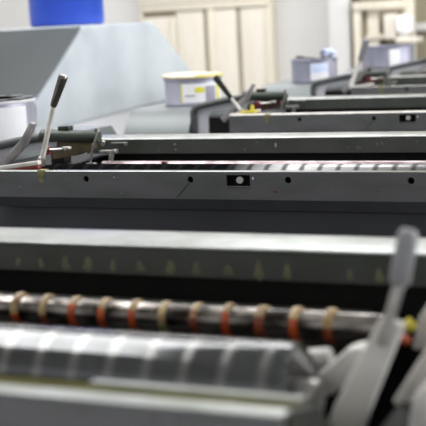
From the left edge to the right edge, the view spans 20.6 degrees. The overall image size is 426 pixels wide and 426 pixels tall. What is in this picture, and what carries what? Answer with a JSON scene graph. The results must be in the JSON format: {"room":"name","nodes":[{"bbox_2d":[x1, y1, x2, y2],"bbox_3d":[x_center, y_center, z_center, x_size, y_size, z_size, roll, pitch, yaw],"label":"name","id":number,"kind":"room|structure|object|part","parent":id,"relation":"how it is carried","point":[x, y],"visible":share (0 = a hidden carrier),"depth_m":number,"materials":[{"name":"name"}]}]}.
{"room":"print shop","nodes":[
{"label":"print shop","id":0,"kind":"room"},
{"bbox_2d":[0,0,425,81],"bbox_3d":[2.596,-1.812,8.186,12.500,3.420,0.200,1,10,24],"label":"wall","id":1,"kind":"structure","parent":0,"point":[302,26],"depth_m":9.03,"materials":[{"name":"paint"}]},
{"bbox_2d":[351,0,359,67],"bbox_3d":[1.041,-1.807,8.649,0.009,3.420,0.200,1,10,24],"label":"trim","id":2,"kind":"structure","parent":1,"relation":"attached to","point":[352,1],"depth_m":8.64,"materials":[{"name":"beige wood"}]},
{"bbox_2d":[416,23,425,30],"bbox_3d":[1.675,-1.369,8.588,0.418,0.058,0.050,1,10,24],"label":"trim","id":3,"kind":"structure","parent":1,"relation":"attached to","point":[419,26],"depth_m":8.63,"materials":[{"name":"paint"}]},
{"bbox_2d":[328,0,352,74],"bbox_3d":[0.953,-1.804,8.660,0.161,3.420,0.250,1,10,24],"label":"pillar","id":4,"kind":"structure","parent":0,"point":[340,22],"depth_m":8.62,"materials":[{"name":"paint"}]},
{"bbox_3d":[0.522,0.817,3.540,12.500,0.100,11.300,1,10,24],"label":"floor","id":5,"kind":"structure","parent":0,"visible":0},
{"bbox_2d":[0,22,190,133],"bbox_3d":[-0.915,-0.080,4.959,1.300,1.368,1.399,1,10,24],"label":"hood","id":6,"kind":"object","parent":5,"relation":"on","point":[112,71],"visible":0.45,"depth_m":4.38,"materials":[{"name":"white plastic"}]},
{"bbox_3d":[-1.139,-0.490,4.416,1.290,0.351,0.375,1,10,24],"label":"panel","id":7,"kind":"part","parent":6,"relation":"part of","materials":[{"name":"grey metal"}]},
{"bbox_2d":[28,0,103,27],"bbox_3d":[-0.587,-1.014,4.580,0.304,0.562,0.304,1,10,24],"label":"drum","id":8,"kind":"object","parent":6,"relation":"on","point":[42,13],"visible":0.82,"depth_m":4.49,"materials":[{"name":"plastic"}]},
{"bbox_2d":[138,0,278,94],"bbox_3d":[-0.026,-1.071,9.290,1.122,1.876,0.130,1,10,24],"label":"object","id":9,"kind":"object","parent":5,"relation":"on","point":[236,39],"visible":0.43,"depth_m":9.15,"materials":[{"name":"beige wood"}]},
{"bbox_3d":[-0.402,-0.892,9.454,0.261,1.348,0.010,1,10,24],"label":"door","id":10,"kind":"part","parent":9,"relation":"part of","materials":[{"name":"beige wood"}]},
{"bbox_3d":[-0.148,-0.907,9.340,0.233,1.388,0.010,1,10,24],"label":"door","id":11,"kind":"part","parent":9,"relation":"part of","materials":[{"name":"beige wood"}]},
{"bbox_3d":[-0.070,-1.619,9.165,1.102,0.054,0.030,1,10,24],"label":"rail","id":12,"kind":"part","parent":9,"relation":"part of","materials":[{"name":"beige wood"}]},
{"bbox_3d":[0.102,-0.903,9.230,0.236,1.388,0.010,1,10,24],"label":"door","id":13,"kind":"part","parent":9,"relation":"part of","materials":[{"name":"beige wood"}]},
{"bbox_3d":[0.349,-0.898,9.123,0.227,1.388,0.010,1,10,24],"label":"door","id":14,"kind":"part","parent":9,"relation":"part of","materials":[{"name":"beige wood"}]},
{"bbox_2d":[0,227,425,425],"bbox_3d":[-0.232,0.510,1.344,1.632,1.271,0.901,1,10,24],"label":"printing press","id":15,"kind":"object","parent":5,"relation":"on","point":[98,327],"visible":1,"depth_m":0.99,"materials":[{"name":"paint"}]},
{"bbox_3d":[-0.366,0.135,0.845,0.892,0.060,0.015,1,10,24],"label":"plate","id":16,"kind":"part","parent":15,"relation":"part of","materials":[{"name":"grey paint"}]},
{"bbox_3d":[-0.330,0.192,0.922,0.880,0.199,0.130,1,10,24],"label":"ink blade","id":17,"kind":"part","parent":15,"relation":"part of","materials":[{"name":"metal"}]},
{"bbox_3d":[-0.199,0.038,1.252,0.980,0.033,0.073,1,10,24],"label":"cross rail","id":18,"kind":"part","parent":15,"relation":"part of","materials":[{"name":"metal"}]},
{"bbox_3d":[0.100,0.117,0.885,0.044,0.041,0.020,1,10,24],"label":"arm","id":19,"kind":"part","parent":15,"relation":"part of","materials":[{"name":"metal"}]},
{"bbox_3d":[0.103,0.130,0.838,0.070,0.116,0.012,1,10,24],"label":"flat arm","id":20,"kind":"part","parent":15,"relation":"part of","materials":[{"name":"metal"}]},
{"bbox_3d":[0.123,0.071,0.812,0.021,0.045,0.009,1,10,24],"label":"throw lever","id":21,"kind":"part","parent":15,"relation":"part of","materials":[{"name":"metal"}]},
{"bbox_3d":[0.148,0.112,0.837,0.038,0.062,0.012,1,10,24],"label":"link arm","id":22,"kind":"part","parent":15,"relation":"part of","materials":[{"name":"metal"}]},
{"bbox_3d":[0.156,0.142,0.793,0.053,0.073,0.030,1,10,24],"label":"hand lever","id":23,"kind":"part","parent":15,"relation":"part of","materials":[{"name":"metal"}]},
{"bbox_3d":[0.173,0.080,0.908,0.037,0.052,0.012,1,10,24],"label":"arm","id":24,"kind":"part","parent":15,"relation":"part of","materials":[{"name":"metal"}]},
{"bbox_2d":[0,74,425,237],"bbox_3d":[0.177,0.340,2.276,1.632,1.272,0.901,1,10,24],"label":"printing press","id":25,"kind":"object","parent":5,"relation":"on","point":[370,184],"visible":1,"depth_m":1.88,"materials":[{"name":"paint"}]},
{"bbox_3d":[-0.346,-0.108,2.027,0.096,0.097,0.012,1,10,24],"label":"bent arm","id":26,"kind":"part","parent":25,"relation":"part of","materials":[{"name":"metal"}]},
{"bbox_2d":[0,94,37,140],"bbox_3d":[-0.469,-0.193,2.462,0.216,0.098,0.215,1,10,24],"label":"can","id":27,"kind":"object","parent":25,"relation":"on","point":[16,111],"visible":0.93,"depth_m":2.40,"materials":[{"name":"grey metal"}]},
{"bbox_3d":[-0.329,-0.081,1.997,0.082,0.016,0.012,1,10,24],"label":"flat handle","id":28,"kind":"part","parent":25,"relation":"part of","materials":[{"name":"metal"}]},
{"bbox_3d":[-0.365,0.113,2.317,0.172,0.522,0.006,1,10,24],"label":"panel","id":29,"kind":"part","parent":25,"relation":"part of","materials":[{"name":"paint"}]},
{"bbox_3d":[-0.284,-0.133,2.005,0.045,0.108,0.016,1,10,24],"label":"lever","id":30,"kind":"part","parent":25,"relation":"part of","materials":[{"name":"metal"}]},
{"bbox_3d":[0.043,-0.034,1.776,0.892,0.060,0.015,1,10,24],"label":"plate","id":31,"kind":"part","parent":25,"relation":"part of","materials":[{"name":"grey paint"}]},
{"bbox_3d":[0.080,0.023,1.853,0.880,0.199,0.130,1,10,24],"label":"ink blade","id":32,"kind":"part","parent":25,"relation":"part of","materials":[{"name":"metal"}]},
{"bbox_3d":[0.210,-0.132,2.183,0.980,0.031,0.073,1,10,24],"label":"cross rail","id":33,"kind":"part","parent":25,"relation":"part of","materials":[{"name":"metal"}]},
{"bbox_2d":[124,75,425,133],"bbox_3d":[0.588,0.199,3.211,1.632,1.216,0.901,1,10,24],"label":"printing press","id":34,"kind":"object","parent":5,"relation":"on","point":[246,112],"visible":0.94,"depth_m":3.14,"materials":[{"name":"paint"}]},
{"bbox_2d":[162,72,222,106],"bbox_3d":[-0.058,-0.361,3.405,0.177,0.091,0.176,1,10,24],"label":"can","id":35,"kind":"object","parent":34,"relation":"on","point":[182,89],"visible":0.81,"depth_m":3.33,"materials":[{"name":"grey metal"}]},
{"bbox_3d":[-0.060,-0.398,3.399,0.177,0.016,0.176,1,10,24],"label":"lid","id":36,"kind":"part","parent":35,"relation":"part of","materials":[{"name":"white plastic"}]},
{"bbox_3d":[0.044,-0.056,3.248,0.172,0.522,0.006,1,10,24],"label":"panel","id":37,"kind":"part","parent":34,"relation":"part of","materials":[{"name":"paint"}]},
{"bbox_3d":[0.061,-0.269,2.948,0.044,0.051,0.016,1,10,24],"label":"lever","id":38,"kind":"part","parent":34,"relation":"part of","materials":[{"name":"metal"}]},
{"bbox_3d":[0.063,-0.277,2.958,0.096,0.097,0.012,1,10,24],"label":"bent arm","id":39,"kind":"part","parent":34,"relation":"part of","materials":[{"name":"metal"}]},
{"bbox_3d":[0.458,-0.205,2.721,0.892,0.060,0.045,1,10,24],"label":"plate","id":40,"kind":"part","parent":34,"relation":"part of","materials":[{"name":"grey paint"}]},
{"bbox_3d":[0.619,-0.300,3.114,0.980,0.031,0.073,1,10,24],"label":"cross rail","id":41,"kind":"part","parent":34,"relation":"part of","materials":[{"name":"metal"}]},
{"bbox_2d":[261,38,425,110],"bbox_3d":[0.995,0.001,4.138,1.632,1.273,0.901,1,10,24],"label":"printing press","id":42,"kind":"object","parent":5,"relation":"on","point":[358,82],"visible":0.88,"depth_m":4.12,"materials":[{"name":"paint"}]},
{"bbox_2d":[290,57,337,82],"bbox_3d":[0.373,-0.525,4.316,0.173,0.086,0.173,1,10,24],"label":"can","id":43,"kind":"object","parent":42,"relation":"on","point":[303,70],"visible":0.8,"depth_m":4.24,"materials":[{"name":"grey metal"}]},
{"bbox_2d":[295,56,313,58],"bbox_3d":[0.335,-0.568,4.292,0.060,0.014,0.040,1,10,24],"label":"scraper","id":44,"kind":"object","parent":43,"relation":"on","point":[298,57],"visible":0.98,"depth_m":4.28,"materials":[{"name":"metal"}]},
{"bbox_2d":[320,47,336,58],"bbox_3d":[0.422,-0.585,4.289,0.056,0.041,0.049,1,10,24],"label":"rag","id":45,"kind":"object","parent":43,"relation":"on","point":[329,52],"visible":1,"depth_m":4.28,"materials":[{"name":"white fabric"}]},
{"bbox_3d":[0.454,-0.225,4.179,0.172,0.522,0.006,1,10,24],"label":"panel","id":46,"kind":"part","parent":42,"relation":"part of","materials":[{"name":"paint"}]},
{"bbox_3d":[0.469,-0.459,3.876,0.052,0.100,0.016,1,10,24],"label":"lever","id":47,"kind":"part","parent":42,"relation":"part of","materials":[{"name":"metal"}]},
{"bbox_3d":[0.472,-0.446,3.889,0.096,0.097,0.012,1,10,24],"label":"bent arm","id":48,"kind":"part","parent":42,"relation":"part of","materials":[{"name":"metal"}]},
{"bbox_3d":[0.489,-0.419,3.859,0.082,0.016,0.012,1,10,24],"label":"flat handle","id":49,"kind":"part","parent":42,"relation":"part of","materials":[{"name":"metal"}]},
{"bbox_3d":[0.861,-0.372,3.639,0.892,0.060,0.015,1,10,24],"label":"plate","id":50,"kind":"part","parent":42,"relation":"part of","materials":[{"name":"grey paint"}]},
{"bbox_3d":[1.028,-0.470,4.045,0.980,0.031,0.073,1,10,24],"label":"cross rail","id":51,"kind":"part","parent":42,"relation":"part of","materials":[{"name":"metal"}]},
{"bbox_2d":[352,0,415,66],"bbox_3d":[1.273,-1.145,8.556,0.447,2.120,0.240,1,10,24],"label":"shelving","id":52,"kind":"object","parent":5,"relation":"on","point":[365,14],"visible":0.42,"depth_m":8.49,"materials":[{"name":"beige wood"}]},
{"bbox_3d":[1.084,-0.789,8.626,0.056,1.415,0.060,1,10,24],"label":"post","id":53,"kind":"part","parent":52,"relation":"part of","materials":[{"name":"beige wood"}]},
{"bbox_3d":[1.280,-1.287,8.538,0.287,0.036,0.200,1,10,24],"label":"shelf","id":54,"kind":"part","parent":52,"relation":"part of","materials":[{"name":"beige wood"}]},
{"bbox_2d":[383,14,422,42],"bbox_3d":[1.333,-1.301,8.258,0.252,0.205,0.200,1,10,24],"label":"appliance","id":55,"kind":"object","parent":52,"relation":"on","point":[397,27],"visible":1,"depth_m":8.21,"materials":[{"name":"plastic"}]},
{"bbox_3d":[1.416,-1.130,8.418,0.072,2.120,0.060,1,10,24],"label":"post","id":56,"kind":"part","parent":52,"relation":"part of","materials":[{"name":"beige wood"}]},
{"bbox_2d":[344,57,425,85],"bbox_3d":[1.406,-0.138,5.074,1.632,1.213,0.901,1,10,24],"label":"printing press","id":57,"kind":"object","parent":5,"relation":"on","point":[412,67],"visible":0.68,"depth_m":5.08,"materials":[{"name":"paint"}]},
{"bbox_2d":[362,44,414,68],"bbox_3d":[0.785,-0.704,5.266,0.242,0.098,0.242,1,10,24],"label":"can","id":58,"kind":"object","parent":57,"relation":"on","point":[377,56],"visible":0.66,"depth_m":5.16,"materials":[{"name":"grey metal"}]},
{"bbox_3d":[0.863,-0.394,5.110,0.172,0.522,0.006,1,10,24],"label":"panel","id":59,"kind":"part","parent":57,"relation":"part of","materials":[{"name":"paint"}]},
{"bbox_3d":[0.882,-0.615,4.820,0.096,0.097,0.012,1,10,24],"label":"bent arm","id":60,"kind":"part","parent":57,"relation":"part of","materials":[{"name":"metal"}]}
]}

